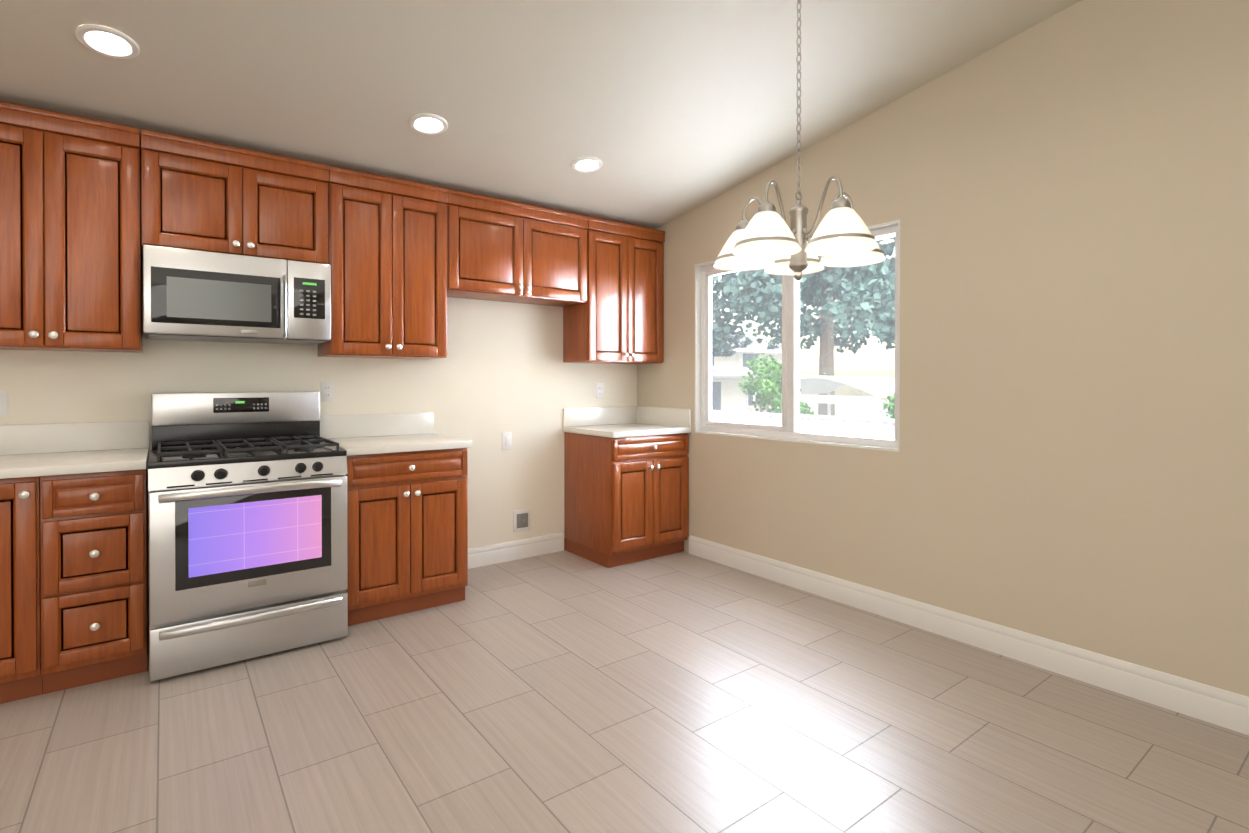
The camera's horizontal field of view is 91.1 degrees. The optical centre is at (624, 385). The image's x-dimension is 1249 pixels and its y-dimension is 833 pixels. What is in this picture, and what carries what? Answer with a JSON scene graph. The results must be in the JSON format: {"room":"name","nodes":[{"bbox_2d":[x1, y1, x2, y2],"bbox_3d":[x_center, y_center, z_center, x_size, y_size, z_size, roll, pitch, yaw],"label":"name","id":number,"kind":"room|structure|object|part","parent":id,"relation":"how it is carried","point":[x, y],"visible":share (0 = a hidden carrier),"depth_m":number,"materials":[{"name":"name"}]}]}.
{"room":"kitchen","nodes":[
{"label":"kitchen","id":0,"kind":"room"},
{"bbox_2d":[0,251,636,548],"bbox_3d":[-2.259,-0.026,3.271,6.100,2.500,0.150,0,0,-37],"label":"wall","id":1,"kind":"structure","parent":0,"point":[493,376],"depth_m":4.03,"materials":[{"name":"white paint"}]},
{"bbox_2d":[0,391,7,416],"bbox_3d":[-2.818,0.080,2.751,0.072,0.116,0.009,0,0,-37],"label":"electrical outlet","id":2,"kind":"object","parent":1,"relation":"attached to","point":[3,403],"visible":1,"depth_m":2.76,"materials":[{"name":"white plastic"}]},
{"bbox_2d":[0,101,141,352],"bbox_3d":[-2.553,-0.665,2.719,0.641,1.004,0.368,0,0,-37],"label":"upper cabinet","id":3,"kind":"object","parent":1,"relation":"attached to","point":[70,240],"visible":0.98,"depth_m":2.65,"materials":[{"name":"brown wood"}]},
{"bbox_2d":[141,129,329,263],"bbox_3d":[-1.979,-0.907,3.149,0.788,0.526,0.368,0,0,-37],"label":"upper cabinet","id":4,"kind":"object","parent":1,"relation":"attached to","point":[199,195],"visible":0.98,"depth_m":3.00,"materials":[{"name":"brown wood"}]},
{"bbox_2d":[143,245,330,344],"bbox_3d":[-1.951,-0.434,3.118,0.778,0.406,0.455,0,0,-37],"label":"microwave","id":5,"kind":"object","parent":4,"relation":"attached to","point":[193,295],"visible":1,"depth_m":2.96,"materials":[{"name":"grey metal"}]},
{"bbox_2d":[320,381,333,400],"bbox_3d":[-1.732,0.032,3.568,0.072,0.116,0.009,0,0,-37],"label":"outlet","id":6,"kind":"object","parent":1,"relation":"attached to","point":[326,390],"visible":1,"depth_m":3.56,"materials":[{"name":"white plastic"}]},
{"bbox_2d":[318,166,448,358],"bbox_3d":[-1.403,-0.670,3.584,0.649,1.004,0.368,0,0,-37],"label":"upper cabinet","id":7,"kind":"object","parent":1,"relation":"attached to","point":[387,249],"visible":0.94,"depth_m":3.44,"materials":[{"name":"brown wood"}]},
{"bbox_2d":[502,432,511,449],"bbox_3d":[-0.816,0.384,4.258,0.075,0.125,0.010,0,0,-37],"label":"outlet","id":8,"kind":"object","parent":1,"relation":"attached to","point":[506,440],"visible":1,"depth_m":4.25,"materials":[{"name":"white plastic"}]},
{"bbox_2d":[468,533,563,568],"bbox_3d":[-0.847,1.154,4.236,0.986,0.130,0.016,0,0,-37],"label":"baseboard","id":9,"kind":"structure","parent":1,"relation":"attached to","point":[507,551],"depth_m":4.29,"materials":[{"name":"white wood"}]},
{"bbox_2d":[447,189,588,306],"bbox_3d":[-0.744,-0.878,4.079,0.999,0.594,0.368,0,0,-37],"label":"upper cabinet","id":10,"kind":"object","parent":1,"relation":"attached to","point":[501,250],"visible":0.98,"depth_m":3.93,"materials":[{"name":"brown wood"}]},
{"bbox_2d":[513,509,530,531],"bbox_3d":[-0.717,0.952,4.325,0.140,0.150,0.028,0,0,-37],"label":"outlet box","id":11,"kind":"object","parent":1,"relation":"attached to","point":[521,520],"visible":1,"depth_m":4.33,"materials":[{"name":"white plastic"}]},
{"bbox_2d":[596,383,603,397],"bbox_3d":[-0.189,0.038,4.729,0.072,0.116,0.009,0,0,-37],"label":"outlet","id":12,"kind":"object","parent":1,"relation":"attached to","point":[599,390],"visible":1,"depth_m":4.73,"materials":[{"name":"white plastic"}]},
{"bbox_2d":[563,217,664,363],"bbox_3d":[-0.065,-0.675,4.591,0.698,1.004,0.368,0,0,-37],"label":"upper cabinet","id":13,"kind":"object","parent":1,"relation":"attached to","point":[617,317],"visible":0.9,"depth_m":4.44,"materials":[{"name":"brown wood"}]},
{"bbox_2d":[0,0,1080,228],"bbox_3d":[-0.260,-1.744,0.605,6.600,1.278,7.300,0,0,-37],"label":"ceiling","id":14,"kind":"structure","parent":0,"point":[665,111],"depth_m":2.73,"materials":[{"name":"beige paint"}]},
{"bbox_2d":[76,24,139,58],"bbox_3d":[-1.944,-1.293,2.309,0.186,0.036,0.184,0,0,-37],"label":"recessed light","id":15,"kind":"object","parent":14,"relation":"in","point":[107,41],"visible":1,"depth_m":2.30,"materials":[{"name":"white glass"}]},
{"bbox_2d":[409,113,447,134],"bbox_3d":[-0.972,-1.297,3.041,0.186,0.036,0.184,0,0,-37],"label":"recessed light","id":16,"kind":"object","parent":14,"relation":"in","point":[428,124],"visible":1,"depth_m":3.03,"materials":[{"name":"white glass"}]},
{"bbox_2d":[571,157,602,172],"bbox_3d":[-0.221,-1.300,3.606,0.186,0.036,0.184,0,0,-37],"label":"recessed light","id":17,"kind":"object","parent":14,"relation":"in","point":[586,164],"visible":0.98,"depth_m":3.60,"materials":[{"name":"white glass"}]},
{"bbox_2d":[713,0,885,280],"bbox_3d":[0.598,-0.953,2.110,0.585,1.177,0.590,0,0,-37],"label":"chandelier","id":18,"kind":"object","parent":14,"relation":"hanging from","point":[768,239],"visible":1,"depth_m":2.06,"materials":[{"name":"white glass"}]},
{"bbox_3d":[0.598,-0.499,2.113,0.585,0.126,0.591,0,0,-37],"label":"lamp shade","id":19,"kind":"part","parent":18,"relation":"part of","materials":[{"name":"white glass"}]},
{"bbox_2d":[0,550,1248,832],"bbox_3d":[-0.260,1.288,0.621,6.100,0.100,6.800,0,0,-37],"label":"floor","id":20,"kind":"structure","parent":0,"point":[568,692],"depth_m":2.17,"materials":[{"name":"tile"}]},
{"bbox_2d":[0,476,42,703],"bbox_3d":[-2.637,0.790,2.487,0.448,0.876,0.650,0,0,-37],"label":"base cabinet","id":21,"kind":"object","parent":20,"relation":"on","point":[21,676],"visible":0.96,"depth_m":2.36,"materials":[{"name":"brown wood"}]},
{"bbox_2d":[40,458,148,693],"bbox_3d":[-2.325,0.789,2.721,0.328,0.876,0.650,0,0,-37],"label":"base cabinet","id":22,"kind":"object","parent":20,"relation":"on","point":[94,547],"visible":1,"depth_m":2.49,"materials":[{"name":"brown wood"}]},
{"bbox_2d":[148,392,347,680],"bbox_3d":[-1.835,0.630,2.989,0.765,1.190,0.792,0,0,-37],"label":"stove","id":23,"kind":"object","parent":20,"relation":"on","point":[247,500],"visible":1,"depth_m":2.75,"materials":[{"name":"silver metal"}]},
{"bbox_2d":[346,448,467,625],"bbox_3d":[-1.311,0.785,3.485,0.653,0.876,0.650,0,0,-37],"label":"base cabinet","id":24,"kind":"object","parent":20,"relation":"on","point":[407,532],"visible":0.88,"depth_m":3.24,"materials":[{"name":"brown wood"}]},
{"bbox_2d":[320,412,471,455],"bbox_3d":[-1.311,0.259,3.490,0.667,0.172,0.637,0,0,-37],"label":"countertop","id":25,"kind":"structure","parent":24,"relation":"on","point":[362,434],"depth_m":3.60,"materials":[{"name":"white stone"}]},
{"bbox_2d":[564,432,688,567],"bbox_3d":[0.024,0.779,4.489,0.687,0.876,0.650,0,0,-37],"label":"base cabinet","id":26,"kind":"object","parent":20,"relation":"on","point":[626,500],"visible":0.98,"depth_m":4.26,"materials":[{"name":"brown wood"}]},
{"bbox_2d":[563,406,690,437],"bbox_3d":[0.015,0.254,4.488,0.699,0.172,0.637,0,0,-37],"label":"countertop","id":27,"kind":"structure","parent":26,"relation":"on","point":[619,422],"depth_m":4.58,"materials":[{"name":"white stone"}]},
{"bbox_3d":[-3.029,0.791,2.191,0.525,0.876,0.650,0,0,-37],"label":"base cabinet","id":28,"kind":"object","parent":20,"relation":"on","visible":0},
{"bbox_2d":[0,421,148,478],"bbox_3d":[-2.720,0.264,2.429,1.310,0.172,0.637,0,0,-37],"label":"countertop","id":29,"kind":"structure","parent":28,"relation":"on","point":[31,450],"depth_m":2.80,"materials":[{"name":"white stone"}]},
{"bbox_2d":[637,0,1248,696],"bbox_3d":[2.163,-0.478,2.341,0.150,3.414,6.650,0,0,-37],"label":"wall","id":30,"kind":"structure","parent":0,"point":[1063,196],"depth_m":2.64,"materials":[{"name":"beige paint"}]},
{"bbox_2d":[695,219,899,451],"bbox_3d":[1.029,-0.264,3.848,0.150,1.210,1.540,0,0,-37],"label":"window","id":31,"kind":"structure","parent":30,"relation":"in","point":[803,340],"depth_m":3.82,"materials":[{"name":"white"}]},
{"bbox_2d":[689,535,1248,734],"bbox_3d":[2.239,1.165,2.110,0.016,0.130,5.875,0,0,-37],"label":"baseboard","id":32,"kind":"structure","parent":30,"relation":"attached to","point":[1212,705],"depth_m":2.75,"materials":[{"name":"white wood"}]},
{"label":"outside","id":33,"kind":"structure","parent":0,"visible":0},
{"bbox_2d":[801,400,894,436],"bbox_3d":[24.270,2.687,48.191,89.400,0.200,120.000,0,0,-37],"label":"ground","id":34,"kind":"structure","parent":33,"point":[847,408],"depth_m":60.32,"materials":[{"name":"beige concrete"}]},
{"bbox_2d":[712,334,806,422],"bbox_3d":[2.467,-0.767,39.460,16.520,6.800,10.900,0,0,-37],"label":"house","id":35,"kind":"structure","parent":34,"relation":"on","point":[729,404],"depth_m":37.47,"materials":[{"name":"beige paint"}]},
{"bbox_2d":[738,353,814,431],"bbox_3d":[4.011,0.946,16.092,2.307,3.646,2.156,0,0,-37],"label":"bush","id":36,"kind":"object","parent":34,"relation":"on","point":[767,388],"depth_m":15.90,"materials":[{"name":"green plant"}]},
{"bbox_2d":[712,410,894,438],"bbox_3d":[0.300,1.625,16.376,0.140,2.260,30.100,0,0,-37],"label":"fence","id":37,"kind":"object","parent":34,"relation":"on","point":[870,430],"depth_m":11.63,"materials":[{"name":"white"}]},
{"bbox_2d":[712,237,894,432],"bbox_3d":[7.129,-3.759,21.606,11.824,12.989,11.492,0,0,-37],"label":"tree","id":38,"kind":"object","parent":34,"relation":"on","point":[815,330],"depth_m":19.11,"materials":[{"name":"green plant"}]},
{"bbox_2d":[753,376,894,436],"bbox_3d":[6.454,1.233,17.627,3.620,3.030,4.000,0,0,-37],"label":"canopy","id":39,"kind":"object","parent":34,"relation":"on","point":[823,387],"depth_m":16.37,"materials":[{"name":"white"}]},
{"bbox_2d":[882,384,894,438],"bbox_3d":[6.316,1.137,13.115,2.388,3.297,2.000,0,0,-37],"label":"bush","id":40,"kind":"object","parent":34,"relation":"on","point":[891,398],"depth_m":12.75,"materials":[{"name":"green plant"}]}
]}

